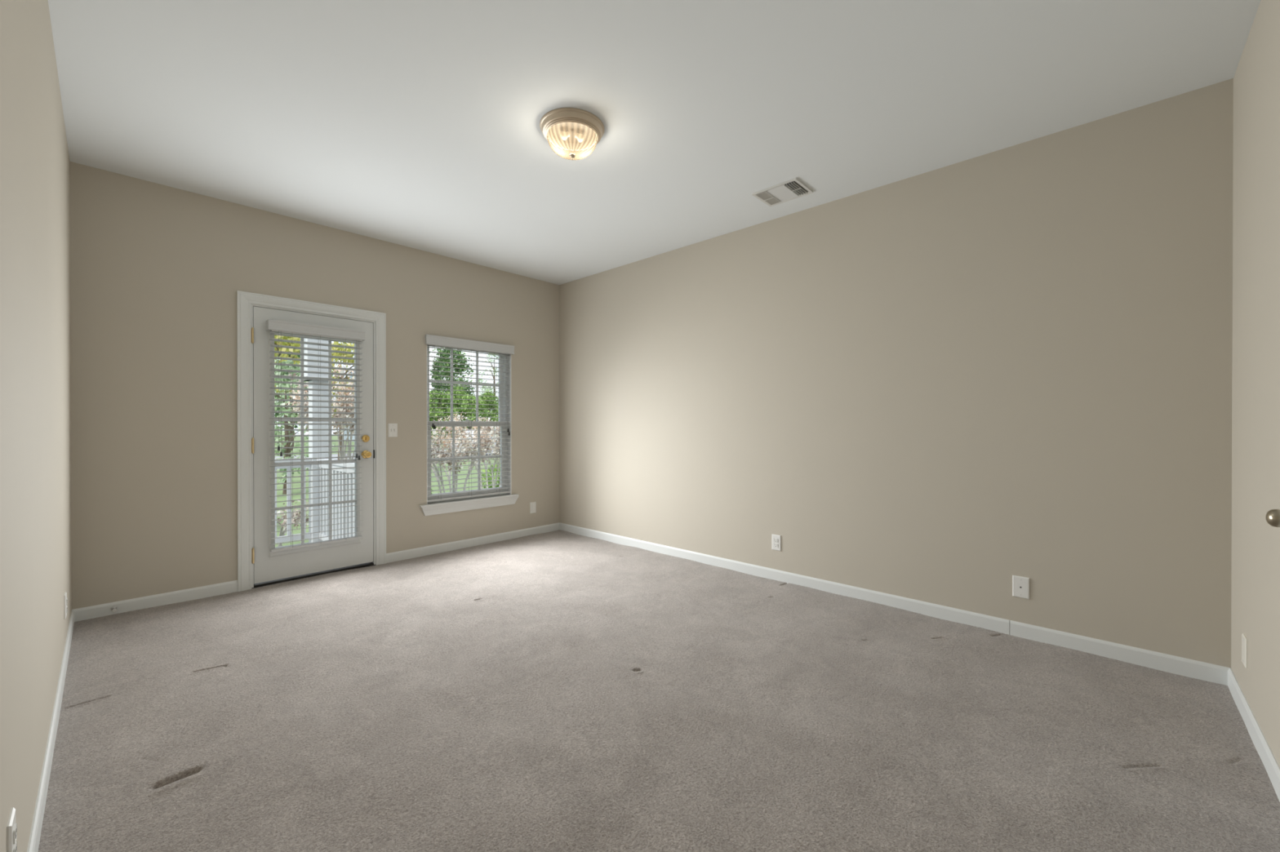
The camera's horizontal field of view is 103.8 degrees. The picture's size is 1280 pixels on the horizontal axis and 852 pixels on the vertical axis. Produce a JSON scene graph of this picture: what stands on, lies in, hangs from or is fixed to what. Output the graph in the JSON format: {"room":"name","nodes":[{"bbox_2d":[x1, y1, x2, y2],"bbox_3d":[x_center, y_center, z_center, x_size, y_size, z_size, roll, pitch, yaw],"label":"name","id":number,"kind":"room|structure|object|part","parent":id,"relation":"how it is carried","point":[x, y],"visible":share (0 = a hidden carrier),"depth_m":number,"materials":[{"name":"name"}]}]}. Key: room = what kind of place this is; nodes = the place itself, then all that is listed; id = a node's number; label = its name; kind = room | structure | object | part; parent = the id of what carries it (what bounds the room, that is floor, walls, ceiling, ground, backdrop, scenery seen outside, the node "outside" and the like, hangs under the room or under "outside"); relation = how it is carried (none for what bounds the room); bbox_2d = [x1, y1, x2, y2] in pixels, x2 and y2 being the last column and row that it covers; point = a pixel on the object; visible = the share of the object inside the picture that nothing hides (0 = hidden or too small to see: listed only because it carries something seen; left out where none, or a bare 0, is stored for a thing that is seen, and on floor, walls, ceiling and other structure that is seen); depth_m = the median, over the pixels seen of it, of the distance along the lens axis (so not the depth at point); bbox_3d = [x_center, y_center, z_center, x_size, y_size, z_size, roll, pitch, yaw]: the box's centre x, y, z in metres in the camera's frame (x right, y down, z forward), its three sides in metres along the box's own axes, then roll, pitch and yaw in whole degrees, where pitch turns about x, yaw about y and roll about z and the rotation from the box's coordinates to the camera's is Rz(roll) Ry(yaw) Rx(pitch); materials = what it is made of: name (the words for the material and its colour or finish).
{"room":"empty bedroom","nodes":[
{"label":"empty bedroom","id":0,"kind":"room"},
{"bbox_2d":[0,0,71,851],"bbox_3d":[-1.651,-0.146,1.245,4.912,2.843,0.160,0,0,43],"label":"wall","id":1,"kind":"structure","parent":0,"point":[35,371],"depth_m":1.38,"materials":[{"name":"beige paint"}]},
{"bbox_2d":[6,807,17,851],"bbox_3d":[-1.331,0.886,1.064,0.075,0.118,0.010,0,0,43],"label":"power outlet","id":2,"kind":"object","parent":1,"relation":"attached to","point":[11,827],"visible":1,"depth_m":1.05,"materials":[{"name":"white plastic"}]},
{"bbox_2d":[13,823,17,844],"bbox_3d":[-1.329,0.867,1.065,0.033,0.029,0.004,0,0,43],"label":"receptacle","id":3,"kind":"object","parent":2,"relation":"attached to","point":[15,825],"depth_m":1.06,"materials":[{"name":"white plastic"}]},
{"bbox_2d":[13,841,17,851],"bbox_3d":[-1.329,0.906,1.066,0.033,0.029,0.004,0,0,43],"label":"receptacle","id":4,"kind":"object","parent":2,"relation":"attached to","point":[15,845],"depth_m":1.06,"materials":[{"name":"white plastic"}]},
{"bbox_2d":[26,609,74,851],"bbox_3d":[-1.593,1.143,1.312,4.912,0.086,0.011,0,0,43],"label":"baseboard","id":5,"kind":"structure","parent":1,"relation":"attached to","point":[37,824],"depth_m":1.70,"materials":[{"name":"white paint"}]},
{"bbox_2d":[63,591,67,619],"bbox_3d":[-2.848,0.890,2.488,0.075,0.118,0.010,0,0,43],"label":"power outlet","id":6,"kind":"object","parent":1,"relation":"attached to","point":[65,599],"visible":1,"depth_m":2.46,"materials":[{"name":"white plastic"}]},
{"bbox_2d":[70,161,559,609],"bbox_3d":[-2.204,-0.156,4.362,0.160,2.843,3.948,0,0,43],"label":"wall","id":7,"kind":"structure","parent":0,"point":[157,271],"depth_m":3.44,"materials":[{"name":"beige paint"}]},
{"bbox_2d":[111,606,117,613],"bbox_3d":[-3.232,1.129,3.084,0.073,0.026,0.026,0,0,43],"label":"door stop","id":8,"kind":"object","parent":7,"relation":"attached to","point":[113,609],"visible":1,"depth_m":3.08,"materials":[{"name":"rubber"}]},
{"bbox_2d":[72,580,237,622],"bbox_3d":[-3.116,1.136,3.269,0.011,0.086,0.780,0,0,43],"label":"baseboard","id":9,"kind":"structure","parent":7,"relation":"attached to","point":[194,593],"depth_m":3.25,"materials":[{"name":"white paint"}]},
{"bbox_2d":[236,290,386,591],"bbox_3d":[-2.559,0.115,3.958,0.256,2.144,0.994,0,0,43],"label":"door","id":10,"kind":"structure","parent":7,"relation":"in","point":[257,566],"depth_m":3.82,"materials":[{"name":"white paint"}]},
{"bbox_3d":[-2.515,0.113,3.912,0.018,1.709,0.624,0,0,43],"label":"glass frame","id":11,"kind":"part","parent":10,"relation":"part of","materials":[{"name":"white paint"}]},
{"bbox_2d":[266,319,365,552],"bbox_3d":[-2.485,0.075,3.876,0.098,1.693,0.642,0,0,43],"label":"blind","id":12,"kind":"object","parent":10,"relation":"attached to","point":[277,327],"visible":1,"depth_m":3.84,"materials":[{"name":"white plastic"}]},
{"bbox_3d":[-2.635,-0.274,3.658,0.002,0.841,0.003,0,0,-2],"label":"pull cord","id":13,"kind":"part","parent":12,"relation":"part of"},
{"bbox_3d":[-2.624,-0.253,3.669,0.003,0.883,0.002,0,0,-32],"label":"pull cord","id":14,"kind":"part","parent":12,"relation":"part of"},
{"bbox_3d":[-2.599,0.107,3.742,0.054,1.603,0.002,0,0,43],"label":"ladder cord","id":15,"kind":"part","parent":12,"relation":"part of","materials":[{"name":"white fabric"}]},
{"bbox_3d":[-2.479,-0.709,3.868,0.052,0.044,0.602,0,0,43],"label":"head rail","id":16,"kind":"part","parent":12,"relation":"part of","materials":[{"name":"white plastic"}]},
{"bbox_3d":[-2.479,0.907,3.873,0.050,0.021,0.614,0,0,43],"label":"rail","id":17,"kind":"part","parent":12,"relation":"part of","materials":[{"name":"white plastic"}]},
{"bbox_3d":[-2.475,0.106,3.875,0.054,1.603,0.002,0,0,43],"label":"ladder cord","id":18,"kind":"part","parent":12,"relation":"part of","materials":[{"name":"white fabric"}]},
{"bbox_3d":[-2.355,0.106,4.003,0.054,1.603,0.002,0,0,43],"label":"ladder cord","id":19,"kind":"part","parent":12,"relation":"part of","materials":[{"name":"white fabric"}]},
{"bbox_3d":[-2.255,0.236,4.144,0.068,0.066,0.066,0,0,43],"label":"knob","id":20,"kind":"part","parent":10,"relation":"part of","materials":[{"name":"gold metal"}]},
{"bbox_2d":[387,423,397,437],"bbox_3d":[-2.124,0.036,4.316,0.018,0.118,0.075,0,0,43],"label":"light switch","id":21,"kind":"object","parent":7,"relation":"attached to","point":[392,428],"visible":1,"depth_m":4.32,"materials":[{"name":"white plastic"}]},
{"bbox_2d":[419,346,518,515],"bbox_3d":[-1.671,-0.004,4.900,0.200,1.626,1.016,0,0,43],"label":"window","id":22,"kind":"structure","parent":7,"relation":"in","point":[495,500],"depth_m":4.96,"materials":[{"name":"white plastic"}]},
{"bbox_3d":[-1.715,-0.391,4.938,0.030,0.788,0.814,0,0,43],"label":"sash","id":23,"kind":"part","parent":22,"relation":"part of","materials":[{"name":"white plastic"}]},
{"bbox_3d":[-1.690,0.320,4.917,0.032,0.726,0.814,0,0,43],"label":"sash","id":24,"kind":"part","parent":22,"relation":"part of","materials":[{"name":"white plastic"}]},
{"bbox_3d":[-1.639,0.718,4.867,0.104,0.018,1.010,0,0,43],"label":"sill","id":25,"kind":"part","parent":22,"relation":"part of","materials":[{"name":"white paint"}]},
{"bbox_2d":[425,334,514,502],"bbox_3d":[-1.637,-0.064,4.866,0.092,1.522,0.910,0,0,43],"label":"blind","id":26,"kind":"object","parent":22,"relation":"attached to","point":[434,341],"visible":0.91,"depth_m":4.85,"materials":[{"name":"white plastic"}]},
{"bbox_3d":[-1.889,-0.382,4.579,0.003,0.719,0.002,0,0,28],"label":"pull cord","id":27,"kind":"part","parent":26,"relation":"part of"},
{"bbox_3d":[-1.880,-0.373,4.589,0.003,0.736,0.002,0,0,28],"label":"pull cord","id":28,"kind":"part","parent":26,"relation":"part of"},
{"bbox_3d":[-1.651,-0.756,4.876,0.052,0.044,0.853,0,0,43],"label":"head rail","id":29,"kind":"part","parent":26,"relation":"part of","materials":[{"name":"white plastic"}]},
{"bbox_3d":[-1.651,0.683,4.881,0.050,0.021,0.865,0,0,43],"label":"rail","id":30,"kind":"part","parent":26,"relation":"part of","materials":[{"name":"white plastic"}]},
{"bbox_3d":[-1.652,-0.029,4.878,0.054,1.426,0.002,0,0,43],"label":"ladder cord","id":31,"kind":"part","parent":26,"relation":"part of","materials":[{"name":"white fabric"}]},
{"bbox_3d":[-1.444,-0.030,5.100,0.054,1.426,0.002,0,0,43],"label":"ladder cord","id":32,"kind":"part","parent":26,"relation":"part of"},
{"bbox_3d":[-1.353,-0.358,5.150,0.002,0.771,0.002,0,0,43],"label":"pull cord","id":33,"kind":"part","parent":26,"relation":"part of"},
{"bbox_2d":[386,523,559,563],"bbox_3d":[-1.535,1.131,4.954,0.011,0.086,1.856,0,0,43],"label":"baseboard","id":34,"kind":"structure","parent":7,"relation":"attached to","point":[451,546],"depth_m":4.80,"materials":[{"name":"white paint"}]},
{"bbox_2d":[529,502,536,513],"bbox_3d":[-1.143,0.876,5.371,0.008,0.118,0.075,0,0,43],"label":"power outlet","id":35,"kind":"object","parent":7,"relation":"attached to","point":[532,505],"visible":1,"depth_m":5.37,"materials":[{"name":"white plastic"}]},
{"bbox_2d":[48,0,1260,284],"bbox_3d":[-0.355,-1.632,2.621,5.232,0.120,3.948,0,0,43],"label":"ceiling","id":36,"kind":"structure","parent":0,"point":[415,124],"depth_m":2.40,"materials":[{"name":"white paint"}]},
{"bbox_2d":[539,107,604,159],"bbox_3d":[-0.357,-1.488,2.643,0.338,0.168,0.338,0,0,43],"label":"ceiling light","id":37,"kind":"object","parent":36,"relation":"attached to","point":[571,133],"visible":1,"depth_m":2.55,"materials":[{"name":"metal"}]},
{"bbox_3d":[-0.357,-1.476,2.643,0.265,0.098,0.265,0,0,43],"label":"lamp shade","id":38,"kind":"part","parent":37,"relation":"part of","materials":[{"name":"clear glass"}]},
{"bbox_2d":[751,177,813,206],"bbox_3d":[0.959,-1.566,3.376,0.316,0.016,0.256,0,0,43],"label":"ceiling vent","id":39,"kind":"object","parent":36,"relation":"in","point":[793,188],"visible":1,"depth_m":3.36,"materials":[{"name":"white metal"}]},
{"bbox_2d":[38,529,1279,851],"bbox_3d":[-0.355,1.183,2.631,4.912,0.039,3.628,0,0,43],"label":"floor","id":40,"kind":"structure","parent":0,"point":[559,691],"depth_m":1.96,"materials":[{"name":"beige carpet"}]},
{"bbox_2d":[559,78,1233,667],"bbox_3d":[0.942,-0.155,4.007,4.912,2.843,0.160,0,0,43],"label":"wall","id":41,"kind":"structure","parent":0,"point":[943,386],"depth_m":2.98,"materials":[{"name":"beige paint"}]},
{"bbox_2d":[771,534,781,551],"bbox_3d":[1.034,0.886,3.808,0.075,0.118,0.010,0,0,43],"label":"power outlet","id":42,"kind":"object","parent":41,"relation":"attached to","point":[775,540],"visible":1,"depth_m":3.80,"materials":[{"name":"white plastic"}]},
{"bbox_2d":[559,522,1230,685],"bbox_3d":[0.883,1.134,3.949,4.912,0.086,0.011,0,0,43],"label":"baseboard","id":43,"kind":"structure","parent":41,"relation":"attached to","point":[942,612],"depth_m":2.96,"materials":[{"name":"white paint"}]},
{"bbox_2d":[1012,575,1029,599],"bbox_3d":[2.119,0.897,2.791,0.075,0.118,0.008,0,0,43],"label":"cable plate","id":44,"kind":"object","parent":41,"relation":"attached to","point":[1020,585],"visible":1,"depth_m":2.79,"materials":[{"name":"white plastic"}]},
{"bbox_2d":[1231,0,1279,766],"bbox_3d":[1.494,-0.145,0.890,0.160,2.843,3.948,0,0,43],"label":"wall","id":45,"kind":"structure","parent":0,"point":[1255,357],"depth_m":1.88,"materials":[{"name":"beige paint"}]},
{"bbox_2d":[1241,633,1247,668],"bbox_3d":[2.445,0.909,2.030,0.008,0.118,0.075,0,0,43],"label":"wall plate","id":46,"kind":"object","parent":45,"relation":"attached to","point":[1244,640],"visible":1,"depth_m":2.01,"materials":[{"name":"beige plastic"}]},
{"bbox_2d":[1227,667,1279,801],"bbox_3d":[2.318,1.141,1.898,0.011,0.086,1.038,0,0,43],"label":"baseboard","id":47,"kind":"structure","parent":45,"relation":"attached to","point":[1262,747],"depth_m":1.84,"materials":[{"name":"white paint"}]},
{"bbox_2d":[1265,509,1279,527],"bbox_3d":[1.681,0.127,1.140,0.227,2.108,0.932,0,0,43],"label":"door knob","id":48,"kind":"object","parent":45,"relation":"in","point":[1273,517],"depth_m":1.45,"materials":[{"name":"silver metal"}]},
{"label":"outside","id":49,"kind":"structure","parent":0,"visible":0},
{"bbox_2d":[275,435,449,456],"bbox_3d":[-28.521,1.571,62.421,62.000,0.200,135.000,0,0,43],"label":"lawn","id":50,"kind":"structure","parent":49,"point":[333,437],"depth_m":38.88,"materials":[{"name":"green plant"}]},
{"bbox_2d":[274,341,343,450],"bbox_3d":[-22.894,-2.910,32.353,6.995,8.974,6.228,0,0,19],"label":"broadleaf tree","id":51,"kind":"object","parent":50,"relation":"on","point":[298,356],"visible":0.02,"depth_m":32.00,"materials":[{"name":"green plant"}]},
{"bbox_2d":[342,370,354,441],"bbox_3d":[-26.476,-2.042,51.437,8.800,7.100,6.000,0,0,43],"label":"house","id":52,"kind":"structure","parent":50,"relation":"on","point":[345,431],"depth_m":50.10,"materials":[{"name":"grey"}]},
{"bbox_2d":[429,360,444,421],"bbox_3d":[-21.917,-2.782,54.044,2.028,8.572,2.106,0,0,-21],"label":"broadleaf tree","id":53,"kind":"object","parent":50,"relation":"on","point":[440,364],"visible":0.29,"depth_m":53.80,"materials":[{"name":"green plant"}]},
{"bbox_2d":[429,390,466,443],"bbox_3d":[-18.318,-0.897,45.481,3.915,4.868,3.493,0,0,20],"label":"broadleaf tree","id":54,"kind":"object","parent":50,"relation":"on","point":[439,404],"visible":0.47,"depth_m":45.21,"materials":[{"name":"green plant"}]},
{"bbox_2d":[429,347,479,408],"bbox_3d":[-22.146,-4.244,59.445,5.667,11.457,6.100,0,0,12],"label":"broadleaf tree","id":55,"kind":"object","parent":50,"relation":"on","point":[446,360],"visible":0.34,"depth_m":58.84,"materials":[{"name":"green plant"}]},
{"bbox_2d":[444,384,467,437],"bbox_3d":[-19.321,-1.558,52.985,3.167,6.135,3.266,0,0,-30],"label":"broadleaf tree","id":56,"kind":"object","parent":50,"relation":"on","point":[456,388],"visible":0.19,"depth_m":52.65,"materials":[{"name":"green plant"}]},
{"bbox_2d":[453,394,489,431],"bbox_3d":[-15.962,-0.792,47.902,3.372,4.643,3.356,0,0,26],"label":"broadleaf tree","id":57,"kind":"object","parent":50,"relation":"on","point":[481,412],"visible":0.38,"depth_m":47.49,"materials":[{"name":"green plant"}]},
{"bbox_2d":[474,390,497,429],"bbox_3d":[-17.119,-1.303,57.042,3.200,5.599,3.159,0,0,11],"label":"broadleaf tree","id":58,"kind":"object","parent":50,"relation":"on","point":[491,403],"visible":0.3,"depth_m":56.33,"materials":[{"name":"green plant"}]},
{"bbox_2d":[475,353,497,429],"bbox_3d":[-20.794,-5.146,70.531,5.257,13.186,5.246,0,0,43],"label":"broadleaf tree","id":59,"kind":"object","parent":50,"relation":"on","point":[486,389],"visible":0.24,"depth_m":70.19,"materials":[{"name":"green plant"}]},
{"bbox_2d":[491,394,499,427],"bbox_3d":[-13.925,-1.016,52.843,3.481,5.076,3.769,0,0,43],"label":"broadleaf tree","id":60,"kind":"object","parent":50,"relation":"on","point":[494,419],"visible":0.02,"depth_m":52.17,"materials":[{"name":"green plant"}]},
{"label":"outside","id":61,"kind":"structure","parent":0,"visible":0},
{"bbox_2d":[275,457,500,546],"bbox_3d":[-2.394,1.722,17.322,17.830,0.200,105.000,0,0,43],"label":"lawn","id":62,"kind":"structure","parent":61,"point":[279,486],"depth_m":13.85,"materials":[{"name":"green plant"}]},
{"bbox_2d":[274,335,300,474],"bbox_3d":[-10.296,-1.012,14.458,2.345,5.292,2.760,0,0,-17],"label":"broadleaf tree","id":63,"kind":"object","parent":62,"relation":"on","point":[286,344],"visible":0.09,"depth_m":14.09,"materials":[{"name":"green plant"}]},
{"bbox_3d":[-10.296,-2.175,14.454,2.345,2.966,2.760,0,0,-17],"label":"crown","id":64,"kind":"part","parent":63,"relation":"part of","materials":[{"name":"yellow plant"}]},
{"bbox_2d":[275,542,308,547],"bbox_3d":[-3.652,1.485,4.327,1.836,0.360,2.230,0,0,43],"label":"floor","id":65,"kind":"structure","parent":62,"relation":"on","point":[304,543],"depth_m":5.46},
{"bbox_2d":[303,337,332,542],"bbox_3d":[-3.582,0.031,5.553,0.250,2.540,0.250,0,0,43],"label":"porch post","id":66,"kind":"object","parent":65,"relation":"on","point":[313,513],"visible":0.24,"depth_m":5.49,"materials":[{"name":"white paint"}]},
{"bbox_2d":[275,457,311,543],"bbox_3d":[-4.290,0.794,4.801,0.080,0.880,1.951,0,0,43],"label":"porch railing","id":67,"kind":"object","parent":66,"relation":"attached to","point":[288,468],"visible":0.14,"depth_m":5.36,"materials":[{"name":"white paint"}]},
{"bbox_3d":[-4.290,0.404,4.800,0.080,0.100,1.951,0,0,43],"label":"rail","id":68,"kind":"part","parent":67,"relation":"part of","materials":[{"name":"white paint"}]},
{"bbox_3d":[-4.290,1.204,4.802,0.050,0.060,1.951,0,0,43],"label":"rail","id":69,"kind":"part","parent":67,"relation":"part of","materials":[{"name":"white paint"}]},
{"bbox_2d":[316,458,354,541],"bbox_3d":[-2.925,0.793,4.968,1.599,0.880,0.080,0,0,43],"label":"porch railing","id":70,"kind":"object","parent":66,"relation":"attached to","point":[350,520],"visible":0.38,"depth_m":5.09,"materials":[{"name":"white paint"}]},
{"bbox_3d":[-2.925,1.203,4.970,1.599,0.060,0.050,0,0,43],"label":"rail","id":71,"kind":"part","parent":70,"relation":"part of","materials":[{"name":"white paint"}]},
{"bbox_3d":[-2.925,0.403,4.967,1.599,0.100,0.080,0,0,43],"label":"rail","id":72,"kind":"part","parent":70,"relation":"part of","materials":[{"name":"white paint"}]},
{"bbox_2d":[274,356,335,494],"bbox_3d":[-8.622,-0.043,12.097,2.108,3.373,2.002,0,0,43],"label":"broadleaf tree","id":73,"kind":"object","parent":62,"relation":"on","point":[276,366],"visible":0.27,"depth_m":12.02,"materials":[{"name":"green plant"}]},
{"bbox_2d":[284,360,354,459],"bbox_3d":[-4.164,0.396,6.996,1.399,2.529,1.277,0,0,43],"label":"crape myrtle","id":74,"kind":"object","parent":62,"relation":"on","point":[305,392],"visible":0.35,"depth_m":6.62,"materials":[{"name":"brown plant"}]},
{"bbox_2d":[290,341,354,459],"bbox_3d":[-10.940,-0.860,18.271,2.482,4.965,2.531,0,0,-11],"label":"broadleaf tree","id":75,"kind":"object","parent":62,"relation":"on","point":[350,361],"visible":0.16,"depth_m":18.10,"materials":[{"name":"green plant"}]},
{"bbox_3d":[-10.954,-1.688,18.259,2.430,3.310,2.563,0,0,-7],"label":"crown","id":76,"kind":"part","parent":75,"relation":"part of","materials":[{"name":"yellow plant"}]},
{"bbox_2d":[431,415,498,493],"bbox_3d":[-2.693,0.744,7.166,1.221,1.834,1.307,0,0,43],"label":"crape myrtle","id":77,"kind":"object","parent":62,"relation":"on","point":[486,430],"visible":0.44,"depth_m":7.02,"materials":[{"name":"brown plant"}]},
{"bbox_2d":[447,410,500,488],"bbox_3d":[-2.755,0.682,9.069,1.310,1.947,1.311,0,0,15],"label":"crape myrtle","id":78,"kind":"object","parent":62,"relation":"on","point":[456,415],"visible":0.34,"depth_m":8.88,"materials":[{"name":"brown plant"}]},
{"bbox_2d":[481,462,500,488],"bbox_3d":[-3.295,1.270,11.856,1.019,0.841,1.020,0,0,43],"label":"round bush","id":79,"kind":"object","parent":62,"relation":"on","point":[488,469],"visible":0.17,"depth_m":11.68,"materials":[{"name":"green plant"}]},
{"bbox_3d":[-4.955,1.651,5.667,1.250,0.020,1.700,0,0,43],"label":"garden path","id":80,"kind":"object","parent":62,"relation":"on","visible":0},
{"bbox_2d":[276,500,308,546],"bbox_3d":[-4.369,1.267,5.887,0.960,0.804,0.846,0,0,-5],"label":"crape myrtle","id":81,"kind":"object","parent":80,"relation":"on","point":[298,514],"visible":0.13,"depth_m":5.90,"materials":[{"name":"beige plant"}]},
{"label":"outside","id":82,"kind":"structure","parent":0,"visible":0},
{"bbox_2d":[275,449,496,468],"bbox_3d":[-12.540,1.710,26.846,10.000,0.200,105.000,0,0,43],"label":"street","id":83,"kind":"structure","parent":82,"point":[332,455],"depth_m":27.09,"materials":[{"name":"grey asphalt"}]},
{"bbox_2d":[451,429,499,454],"bbox_3d":[-8.121,0.886,28.044,1.820,1.440,4.400,0,0,43],"label":"parked car","id":84,"kind":"object","parent":83,"relation":"on","point":[472,433],"visible":0.02,"depth_m":26.94,"materials":[{"name":"white paint"}]}
]}

